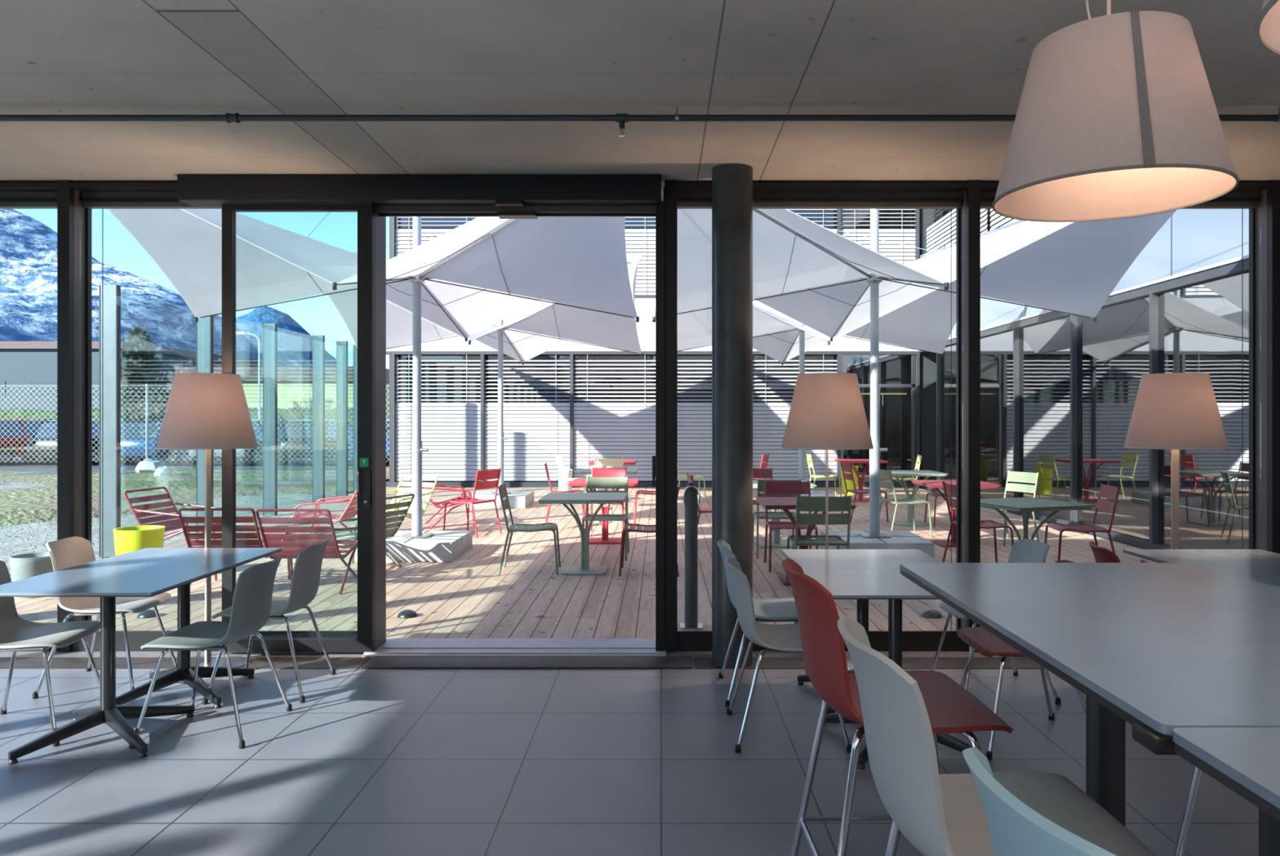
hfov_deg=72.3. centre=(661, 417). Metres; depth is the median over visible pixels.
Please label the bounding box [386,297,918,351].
window frame
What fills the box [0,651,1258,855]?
floor
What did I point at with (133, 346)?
spruce
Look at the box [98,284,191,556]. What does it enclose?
glass screen
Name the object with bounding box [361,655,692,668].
trim
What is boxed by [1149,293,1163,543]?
window frame
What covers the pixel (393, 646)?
window frame
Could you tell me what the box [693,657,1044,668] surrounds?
window frame
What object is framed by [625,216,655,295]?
window
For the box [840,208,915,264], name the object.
window
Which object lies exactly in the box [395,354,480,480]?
window blind
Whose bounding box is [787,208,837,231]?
window
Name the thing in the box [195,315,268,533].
glass screen
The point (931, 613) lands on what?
light
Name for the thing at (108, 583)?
pedestal table
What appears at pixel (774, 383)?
window
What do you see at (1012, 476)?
garden chair
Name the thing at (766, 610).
shell chair
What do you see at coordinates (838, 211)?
window frame
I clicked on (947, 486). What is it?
garden chair
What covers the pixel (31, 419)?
parked car
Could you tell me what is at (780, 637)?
shell chair
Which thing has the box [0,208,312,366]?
mountain
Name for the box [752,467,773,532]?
garden chair
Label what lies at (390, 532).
armchair
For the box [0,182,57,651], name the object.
window
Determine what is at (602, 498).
garden table
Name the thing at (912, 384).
door
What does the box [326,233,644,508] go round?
parasol
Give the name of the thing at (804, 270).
parasol
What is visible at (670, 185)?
window frame
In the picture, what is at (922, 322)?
parasol
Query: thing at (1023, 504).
garden table
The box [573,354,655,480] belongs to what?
window
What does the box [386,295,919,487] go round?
window frame
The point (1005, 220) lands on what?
window
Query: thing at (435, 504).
armchair
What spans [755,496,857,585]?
garden table
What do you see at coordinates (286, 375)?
warehouse
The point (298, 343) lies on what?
mountain
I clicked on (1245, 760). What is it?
table
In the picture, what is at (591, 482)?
garden chair
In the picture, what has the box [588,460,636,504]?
garden table
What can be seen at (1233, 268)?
window frame
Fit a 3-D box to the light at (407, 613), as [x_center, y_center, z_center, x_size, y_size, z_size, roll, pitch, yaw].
[-1.920,1.477,6.620,0.150,0.050,0.150,0,0,0]
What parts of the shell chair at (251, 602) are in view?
leg, leg, seat frame, leg, leg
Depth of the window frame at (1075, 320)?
11.86 m
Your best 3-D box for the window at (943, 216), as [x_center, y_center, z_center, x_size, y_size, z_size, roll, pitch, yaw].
[5.798,-4.110,17.050,0.245,2.800,3.500,0,0,0]
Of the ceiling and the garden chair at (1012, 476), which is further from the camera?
the garden chair at (1012, 476)
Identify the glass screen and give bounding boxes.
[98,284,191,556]
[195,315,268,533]
[262,323,315,515]
[312,334,338,502]
[336,340,352,496]
[353,344,357,493]
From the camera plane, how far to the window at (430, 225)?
19.15 m
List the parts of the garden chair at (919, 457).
leg, seat, frame, leg, backrest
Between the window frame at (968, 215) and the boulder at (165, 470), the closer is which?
the window frame at (968, 215)
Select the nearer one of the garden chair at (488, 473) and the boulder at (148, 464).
the garden chair at (488, 473)
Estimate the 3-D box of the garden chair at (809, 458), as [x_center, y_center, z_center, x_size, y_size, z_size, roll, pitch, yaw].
[2.959,1.080,16.000,0.587,0.850,0.493,0,0,0]
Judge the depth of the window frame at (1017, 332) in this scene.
13.79 m
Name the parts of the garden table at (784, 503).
plate, frame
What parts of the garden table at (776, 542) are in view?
plate, frame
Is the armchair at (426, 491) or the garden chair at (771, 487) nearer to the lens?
the garden chair at (771, 487)
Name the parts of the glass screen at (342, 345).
post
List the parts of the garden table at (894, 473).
plate, frame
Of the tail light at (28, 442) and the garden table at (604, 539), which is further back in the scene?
the tail light at (28, 442)
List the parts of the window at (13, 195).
head frame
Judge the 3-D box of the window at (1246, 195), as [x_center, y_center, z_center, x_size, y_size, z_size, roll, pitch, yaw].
[2.955,-0.010,5.681,1.855,3.000,0.242,0,0,0]
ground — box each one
[0,455,389,480]
[0,480,357,582]
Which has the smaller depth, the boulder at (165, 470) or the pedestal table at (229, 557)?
the pedestal table at (229, 557)
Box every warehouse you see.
[0,341,261,410]
[174,366,389,410]
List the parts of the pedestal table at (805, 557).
foot arm, foot arm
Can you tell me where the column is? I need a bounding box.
[711,163,752,667]
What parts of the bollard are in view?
post, plate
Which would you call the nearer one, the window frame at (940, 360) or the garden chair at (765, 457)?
the garden chair at (765, 457)
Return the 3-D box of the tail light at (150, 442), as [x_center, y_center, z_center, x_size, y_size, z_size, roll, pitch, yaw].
[-16.028,0.810,27.560,0.240,0.140,0.070,0,0,4]
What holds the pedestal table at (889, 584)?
on the floor at (372, 762)
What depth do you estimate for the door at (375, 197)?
5.49 m
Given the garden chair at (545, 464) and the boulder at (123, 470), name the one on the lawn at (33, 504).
the boulder at (123, 470)
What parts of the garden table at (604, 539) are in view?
frame, plate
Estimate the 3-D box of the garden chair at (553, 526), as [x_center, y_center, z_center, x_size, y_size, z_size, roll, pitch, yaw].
[-1.291,1.080,8.579,0.587,0.850,0.493,0,0,-4]
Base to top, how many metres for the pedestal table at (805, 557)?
0.740 m
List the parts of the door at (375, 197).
handle, lock plate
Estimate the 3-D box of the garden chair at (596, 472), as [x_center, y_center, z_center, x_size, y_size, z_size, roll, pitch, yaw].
[-0.699,1.080,11.321,0.493,0.850,0.587,0,0,2]
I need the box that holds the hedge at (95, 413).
[0,408,389,427]
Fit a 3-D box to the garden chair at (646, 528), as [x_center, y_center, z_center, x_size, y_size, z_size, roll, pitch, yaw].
[-0.109,1.080,8.520,0.587,0.850,0.493,0,0,0]
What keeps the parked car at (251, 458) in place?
on the ground at (18, 464)
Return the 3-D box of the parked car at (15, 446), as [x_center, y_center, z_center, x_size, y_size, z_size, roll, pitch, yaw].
[-21.802,0.795,29.585,1.764,1.490,4.230,0,0,8]
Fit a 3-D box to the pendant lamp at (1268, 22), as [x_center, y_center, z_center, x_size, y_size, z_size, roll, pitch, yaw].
[1.125,-1.046,1.170,0.547,0.928,0.547,0,0,0]
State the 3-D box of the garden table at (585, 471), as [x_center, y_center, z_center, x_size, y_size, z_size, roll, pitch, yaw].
[-0.750,1.133,12.750,0.802,0.737,0.802,0,0,0]
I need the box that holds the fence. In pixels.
[0,383,389,462]
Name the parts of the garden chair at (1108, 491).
leg, leg, seat, frame, leg, backrest, leg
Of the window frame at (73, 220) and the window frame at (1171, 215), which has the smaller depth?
the window frame at (73, 220)
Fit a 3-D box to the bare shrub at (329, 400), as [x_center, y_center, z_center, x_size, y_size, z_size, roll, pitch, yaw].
[-18.315,0.224,45.777,2.948,2.673,2.288,0,0,0]
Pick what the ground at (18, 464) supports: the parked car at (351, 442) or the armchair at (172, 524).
the parked car at (351, 442)
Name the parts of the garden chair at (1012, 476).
leg, leg, backrest, frame, leg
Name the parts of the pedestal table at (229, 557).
foot arm, foot arm, foot arm, foot arm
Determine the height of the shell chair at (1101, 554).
0.808 m
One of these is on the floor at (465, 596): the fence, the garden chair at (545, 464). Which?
the garden chair at (545, 464)
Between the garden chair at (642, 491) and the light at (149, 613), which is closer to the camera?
the light at (149, 613)
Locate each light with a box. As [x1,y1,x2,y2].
[26,440,35,444]
[137,608,159,617]
[148,440,156,445]
[396,608,417,617]
[921,608,942,617]
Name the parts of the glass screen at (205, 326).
post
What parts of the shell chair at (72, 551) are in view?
leg, leg, seat frame, leg, leg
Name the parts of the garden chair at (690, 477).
backrest, leg, seat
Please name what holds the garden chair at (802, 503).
on the floor at (465, 596)
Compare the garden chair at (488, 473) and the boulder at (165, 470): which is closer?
the garden chair at (488, 473)
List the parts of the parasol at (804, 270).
arm, foot plate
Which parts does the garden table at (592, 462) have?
frame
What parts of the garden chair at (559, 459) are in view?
backrest, leg, frame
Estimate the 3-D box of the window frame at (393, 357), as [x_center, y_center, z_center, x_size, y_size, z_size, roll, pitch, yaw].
[-5.800,-2.060,18.990,0.070,6.900,0.160,0,0,0]
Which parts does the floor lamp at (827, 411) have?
stem, lamp shade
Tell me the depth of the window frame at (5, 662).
5.31 m
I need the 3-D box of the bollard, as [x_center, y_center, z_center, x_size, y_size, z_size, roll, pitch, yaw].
[0.215,0.982,6.280,0.160,1.040,0.160,0,0,0]
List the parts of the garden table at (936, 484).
plate, frame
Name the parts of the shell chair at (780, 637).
leg, leg, seat frame, leg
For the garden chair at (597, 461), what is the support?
on the floor at (465, 596)
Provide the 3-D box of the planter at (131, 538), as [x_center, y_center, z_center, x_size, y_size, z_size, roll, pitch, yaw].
[-4.860,1.264,8.150,0.418,0.475,0.418,0,0,0]
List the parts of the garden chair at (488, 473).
leg, seat, leg, leg, frame, backrest, leg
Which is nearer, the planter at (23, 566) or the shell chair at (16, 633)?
the shell chair at (16, 633)
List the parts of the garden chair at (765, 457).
frame, backrest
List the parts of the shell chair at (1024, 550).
leg, leg, leg, leg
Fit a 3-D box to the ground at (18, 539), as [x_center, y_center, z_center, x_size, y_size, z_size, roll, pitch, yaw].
[-22.965,1.655,-4.500,34.070,0.270,51.000,0,0,0]
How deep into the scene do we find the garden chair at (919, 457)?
15.40 m
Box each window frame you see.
[0,657,371,668]
[57,179,91,652]
[361,637,666,657]
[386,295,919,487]
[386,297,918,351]
[391,216,396,481]
[480,354,484,481]
[569,354,573,477]
[663,179,677,652]
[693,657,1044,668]
[835,208,840,481]
[914,208,919,479]
[918,257,1248,548]
[920,208,1248,337]
[936,351,943,479]
[944,215,1172,316]
[948,254,1248,339]
[955,179,980,652]
[1013,328,1022,497]
[1070,314,1081,523]
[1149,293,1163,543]
[1248,179,1279,553]
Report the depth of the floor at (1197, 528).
12.78 m
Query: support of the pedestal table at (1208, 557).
on the floor at (372, 762)
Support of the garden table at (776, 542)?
on the floor at (465, 596)
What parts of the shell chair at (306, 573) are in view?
leg, leg, seat frame, leg, leg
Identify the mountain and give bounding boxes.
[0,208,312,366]
[235,306,336,366]
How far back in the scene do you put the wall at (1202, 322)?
16.86 m
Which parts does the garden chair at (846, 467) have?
backrest, frame, leg, seat, leg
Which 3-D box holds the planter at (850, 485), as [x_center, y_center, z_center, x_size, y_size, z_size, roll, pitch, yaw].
[3.720,1.227,17.300,0.347,0.550,0.347,0,0,0]
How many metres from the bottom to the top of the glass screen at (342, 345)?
2.950 m
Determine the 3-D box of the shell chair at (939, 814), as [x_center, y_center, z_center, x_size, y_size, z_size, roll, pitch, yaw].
[0.611,0.941,1.600,0.558,1.098,0.534,0,0,0]
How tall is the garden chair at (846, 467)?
0.850 m
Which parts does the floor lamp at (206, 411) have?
lamp shade, stem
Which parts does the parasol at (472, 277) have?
foot plate, arm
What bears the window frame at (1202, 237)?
attached to the wall at (1202, 322)
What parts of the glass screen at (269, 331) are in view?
post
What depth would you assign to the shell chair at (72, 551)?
4.90 m
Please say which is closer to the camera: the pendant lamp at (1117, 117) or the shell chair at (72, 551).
the pendant lamp at (1117, 117)
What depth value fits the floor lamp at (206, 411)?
5.11 m
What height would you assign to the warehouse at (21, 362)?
6.750 m
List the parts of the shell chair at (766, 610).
leg, leg, seat frame, leg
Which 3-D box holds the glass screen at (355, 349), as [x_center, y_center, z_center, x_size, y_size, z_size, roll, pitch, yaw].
[-5.999,0.035,17.940,0.192,2.950,1.250,0,0,0]
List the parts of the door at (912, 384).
handle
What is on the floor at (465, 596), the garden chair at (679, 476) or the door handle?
the garden chair at (679, 476)
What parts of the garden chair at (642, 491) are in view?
leg, seat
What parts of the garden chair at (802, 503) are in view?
leg, seat, frame, backrest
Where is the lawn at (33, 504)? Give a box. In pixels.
[0,466,389,525]
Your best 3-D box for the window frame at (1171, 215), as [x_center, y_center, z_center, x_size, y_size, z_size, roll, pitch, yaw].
[5.603,-2.458,13.450,0.014,1.895,7.716,0,0,0]
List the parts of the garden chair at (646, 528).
leg, leg, seat, frame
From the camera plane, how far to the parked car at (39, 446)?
27.94 m
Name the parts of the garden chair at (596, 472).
leg, backrest, frame, leg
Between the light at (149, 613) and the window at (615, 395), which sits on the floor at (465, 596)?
the light at (149, 613)
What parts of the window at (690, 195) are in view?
head frame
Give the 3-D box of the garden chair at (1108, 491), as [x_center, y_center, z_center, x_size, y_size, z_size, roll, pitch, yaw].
[4.101,1.080,8.547,0.587,0.850,0.493,0,0,8]
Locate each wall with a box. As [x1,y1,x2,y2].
[389,209,914,480]
[918,208,1248,516]
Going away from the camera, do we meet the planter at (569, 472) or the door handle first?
the door handle
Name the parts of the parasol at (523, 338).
arm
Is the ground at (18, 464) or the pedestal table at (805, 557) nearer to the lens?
the pedestal table at (805, 557)
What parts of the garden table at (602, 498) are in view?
frame, plate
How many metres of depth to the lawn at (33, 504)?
17.54 m
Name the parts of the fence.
post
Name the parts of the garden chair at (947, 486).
leg, backrest, frame, seat, leg, leg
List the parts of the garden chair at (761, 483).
leg, leg, seat, frame, backrest, leg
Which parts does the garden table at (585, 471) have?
frame, plate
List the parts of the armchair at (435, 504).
leg, frame, leg, seat, armrest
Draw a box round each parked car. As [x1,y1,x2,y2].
[0,418,44,465]
[26,418,145,464]
[31,418,57,422]
[120,418,222,465]
[188,418,278,465]
[277,418,284,430]
[277,418,353,465]
[348,418,389,461]
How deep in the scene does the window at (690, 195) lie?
5.66 m
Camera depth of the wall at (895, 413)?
19.30 m
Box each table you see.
[0,566,226,764]
[73,547,281,708]
[538,492,627,574]
[568,478,639,543]
[579,468,637,522]
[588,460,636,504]
[752,480,817,547]
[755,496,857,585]
[781,548,943,712]
[802,568,981,768]
[834,458,888,502]
[891,470,948,525]
[899,562,1279,855]
[911,480,1001,546]
[980,497,1095,540]
[1122,548,1279,568]
[1173,727,1279,821]
[1212,568,1279,586]
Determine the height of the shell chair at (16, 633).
0.808 m
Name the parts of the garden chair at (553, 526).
backrest, leg, leg, frame, seat, leg, leg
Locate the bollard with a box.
[680,481,702,629]
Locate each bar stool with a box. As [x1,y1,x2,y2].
[781,557,1013,855]
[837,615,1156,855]
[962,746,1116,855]
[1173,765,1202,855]
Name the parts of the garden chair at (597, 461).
frame, backrest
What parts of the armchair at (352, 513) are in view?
armrest, seat, frame, armrest, leg, backrest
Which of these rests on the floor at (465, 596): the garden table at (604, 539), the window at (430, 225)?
the garden table at (604, 539)
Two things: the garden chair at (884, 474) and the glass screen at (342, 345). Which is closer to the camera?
the garden chair at (884, 474)
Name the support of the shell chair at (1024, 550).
on the floor at (372, 762)
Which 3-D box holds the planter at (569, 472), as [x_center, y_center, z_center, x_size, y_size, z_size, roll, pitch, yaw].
[-1.930,1.272,17.600,0.306,0.460,0.306,0,0,0]
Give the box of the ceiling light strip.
[861,392,906,394]
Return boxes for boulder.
[120,466,127,474]
[134,457,164,472]
[153,465,170,475]
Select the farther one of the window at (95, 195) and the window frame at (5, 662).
the window at (95, 195)
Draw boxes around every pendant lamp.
[992,0,1239,222]
[1255,0,1279,57]
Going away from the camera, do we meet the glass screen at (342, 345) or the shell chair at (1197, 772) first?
the shell chair at (1197, 772)
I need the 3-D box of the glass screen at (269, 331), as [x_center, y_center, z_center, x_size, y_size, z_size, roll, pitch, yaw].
[-5.999,0.035,14.335,0.192,2.950,1.900,0,0,0]
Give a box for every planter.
[8,551,53,598]
[112,524,164,555]
[557,468,573,490]
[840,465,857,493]
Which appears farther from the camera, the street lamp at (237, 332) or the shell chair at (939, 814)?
the street lamp at (237, 332)
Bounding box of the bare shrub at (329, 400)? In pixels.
[282,397,336,419]
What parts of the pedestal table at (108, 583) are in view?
foot arm, foot arm, foot arm, foot arm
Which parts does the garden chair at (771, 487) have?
leg, leg, backrest, frame, seat, leg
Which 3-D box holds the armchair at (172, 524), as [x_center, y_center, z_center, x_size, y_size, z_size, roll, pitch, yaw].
[-5.109,1.133,9.262,0.803,0.755,0.684,0,0,8]
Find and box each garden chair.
[443,467,502,537]
[497,482,560,575]
[544,462,586,524]
[555,454,594,505]
[582,475,629,560]
[587,466,626,530]
[593,457,624,510]
[618,483,679,576]
[634,489,655,523]
[677,464,706,501]
[686,472,711,523]
[752,453,769,493]
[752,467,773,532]
[752,479,801,558]
[764,480,817,571]
[786,495,851,581]
[805,453,841,496]
[840,461,888,522]
[880,469,932,536]
[886,453,922,504]
[924,491,954,526]
[942,480,1013,562]
[980,470,1039,546]
[1044,483,1119,561]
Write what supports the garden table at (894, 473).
on the floor at (465, 596)
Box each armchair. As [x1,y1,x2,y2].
[123,486,222,547]
[177,507,290,585]
[255,508,357,594]
[290,489,357,548]
[308,493,414,577]
[355,475,437,530]
[422,484,475,528]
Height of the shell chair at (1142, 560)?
0.808 m
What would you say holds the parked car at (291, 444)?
on the ground at (18, 464)
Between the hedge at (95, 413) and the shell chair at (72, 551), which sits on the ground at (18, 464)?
the hedge at (95, 413)
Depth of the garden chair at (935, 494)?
12.20 m
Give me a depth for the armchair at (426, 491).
11.18 m
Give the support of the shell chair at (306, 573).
on the floor at (372, 762)
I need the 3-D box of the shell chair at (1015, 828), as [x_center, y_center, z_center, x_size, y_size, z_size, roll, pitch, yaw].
[0.633,0.941,0.949,0.558,1.098,0.534,0,0,-9]
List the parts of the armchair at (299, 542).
armrest, backrest, frame, seat, armrest, leg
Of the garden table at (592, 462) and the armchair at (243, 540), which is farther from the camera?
the garden table at (592, 462)
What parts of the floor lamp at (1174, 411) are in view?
stem, lamp shade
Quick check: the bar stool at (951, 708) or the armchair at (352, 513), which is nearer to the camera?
the bar stool at (951, 708)
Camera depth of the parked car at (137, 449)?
27.86 m
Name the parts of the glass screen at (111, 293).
post, glass panel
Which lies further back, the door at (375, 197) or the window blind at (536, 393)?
the window blind at (536, 393)
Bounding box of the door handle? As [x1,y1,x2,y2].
[652,455,655,485]
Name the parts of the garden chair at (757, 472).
seat, backrest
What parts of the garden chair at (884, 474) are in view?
backrest, leg, frame, seat, leg, leg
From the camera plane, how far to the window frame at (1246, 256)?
9.81 m
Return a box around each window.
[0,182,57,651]
[69,182,357,651]
[395,216,478,255]
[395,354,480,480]
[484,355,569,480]
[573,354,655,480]
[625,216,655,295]
[676,182,968,651]
[677,355,711,480]
[752,354,837,480]
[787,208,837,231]
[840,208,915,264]
[925,208,999,253]
[980,182,1271,548]
[990,208,1020,230]
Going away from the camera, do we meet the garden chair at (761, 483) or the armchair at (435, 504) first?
the garden chair at (761, 483)
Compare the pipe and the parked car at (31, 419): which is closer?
the pipe
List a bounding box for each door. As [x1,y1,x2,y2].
[177,173,664,652]
[840,354,915,481]
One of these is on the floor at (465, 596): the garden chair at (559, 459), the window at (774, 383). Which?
the garden chair at (559, 459)
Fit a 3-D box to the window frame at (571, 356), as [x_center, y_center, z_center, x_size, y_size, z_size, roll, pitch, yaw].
[-1.940,-2.060,18.990,0.070,6.900,0.160,0,0,0]
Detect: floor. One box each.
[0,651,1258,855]
[13,487,1156,637]
[925,487,1248,548]
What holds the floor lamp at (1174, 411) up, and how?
on the floor at (372, 762)
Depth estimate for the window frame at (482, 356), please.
18.91 m
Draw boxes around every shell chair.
[0,560,100,746]
[31,536,177,698]
[128,555,292,748]
[202,537,335,704]
[716,539,822,706]
[724,556,851,752]
[929,538,1061,704]
[956,560,1085,759]
[1088,541,1120,562]
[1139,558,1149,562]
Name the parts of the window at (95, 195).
head frame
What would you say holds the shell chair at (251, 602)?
on the floor at (372, 762)
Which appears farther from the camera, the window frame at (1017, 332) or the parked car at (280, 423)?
the parked car at (280, 423)
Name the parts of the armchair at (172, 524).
backrest, armrest, leg, armrest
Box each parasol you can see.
[107,208,642,561]
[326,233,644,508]
[652,208,1176,556]
[677,227,955,496]
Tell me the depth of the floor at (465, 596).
8.21 m
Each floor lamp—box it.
[155,372,257,667]
[781,372,873,669]
[1124,372,1229,548]
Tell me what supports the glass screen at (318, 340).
on the ground at (18, 539)
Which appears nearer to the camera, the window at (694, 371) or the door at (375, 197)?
the door at (375, 197)
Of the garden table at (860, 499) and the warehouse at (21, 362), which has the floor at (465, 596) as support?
the garden table at (860, 499)
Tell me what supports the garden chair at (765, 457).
on the floor at (465, 596)
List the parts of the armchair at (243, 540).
backrest, frame, seat, armrest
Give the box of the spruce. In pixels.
[97,320,171,420]
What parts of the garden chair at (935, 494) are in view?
leg, seat, leg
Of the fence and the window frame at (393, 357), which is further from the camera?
the fence
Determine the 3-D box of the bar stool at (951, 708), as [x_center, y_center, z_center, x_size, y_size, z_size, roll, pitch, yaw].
[0.605,0.941,2.325,0.558,1.098,0.534,0,0,-2]
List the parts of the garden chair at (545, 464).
leg, frame, seat, leg, leg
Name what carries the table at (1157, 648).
on the floor at (372, 762)
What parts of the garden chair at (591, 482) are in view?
leg, seat, frame, backrest, leg, leg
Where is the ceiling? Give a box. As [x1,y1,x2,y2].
[0,0,1279,195]
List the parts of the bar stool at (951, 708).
leg, leg, seat frame, leg, leg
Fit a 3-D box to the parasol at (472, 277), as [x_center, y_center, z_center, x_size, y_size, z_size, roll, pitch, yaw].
[-2.680,-0.948,9.600,4.876,4.900,4.876,0,0,0]
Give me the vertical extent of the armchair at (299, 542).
0.755 m
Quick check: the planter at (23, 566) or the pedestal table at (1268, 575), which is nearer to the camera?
the pedestal table at (1268, 575)
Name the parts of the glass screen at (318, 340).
post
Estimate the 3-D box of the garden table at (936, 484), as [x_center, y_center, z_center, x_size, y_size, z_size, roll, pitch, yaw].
[3.470,1.133,10.350,0.802,0.737,0.802,0,0,0]
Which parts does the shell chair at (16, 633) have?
leg, seat frame, leg, leg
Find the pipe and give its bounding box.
[0,106,1279,136]
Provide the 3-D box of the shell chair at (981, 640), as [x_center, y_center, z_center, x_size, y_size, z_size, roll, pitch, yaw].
[1.692,1.086,4.070,0.548,0.808,0.530,0,0,0]
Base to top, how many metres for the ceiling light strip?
0.030 m
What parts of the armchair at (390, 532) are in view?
armrest, leg, seat, armrest, frame, backrest, leg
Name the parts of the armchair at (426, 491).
armrest, backrest, armrest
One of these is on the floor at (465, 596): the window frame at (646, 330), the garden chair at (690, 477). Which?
the garden chair at (690, 477)
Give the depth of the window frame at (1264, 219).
5.65 m
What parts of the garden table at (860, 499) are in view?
plate, frame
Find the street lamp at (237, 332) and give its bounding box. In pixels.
[235,331,260,418]
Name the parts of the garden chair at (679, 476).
frame, leg, leg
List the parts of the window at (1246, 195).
head frame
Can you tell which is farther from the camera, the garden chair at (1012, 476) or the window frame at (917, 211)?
the window frame at (917, 211)
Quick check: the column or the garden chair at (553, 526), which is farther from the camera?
the garden chair at (553, 526)
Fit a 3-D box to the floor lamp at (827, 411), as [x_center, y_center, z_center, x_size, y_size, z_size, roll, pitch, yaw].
[1.000,0.614,5.280,0.547,1.752,0.547,0,0,0]
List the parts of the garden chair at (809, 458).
backrest, frame, seat, leg, leg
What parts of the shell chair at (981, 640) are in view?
leg, leg, seat frame, leg, leg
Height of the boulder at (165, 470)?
0.299 m
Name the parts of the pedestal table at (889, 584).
foot arm, foot arm, foot arm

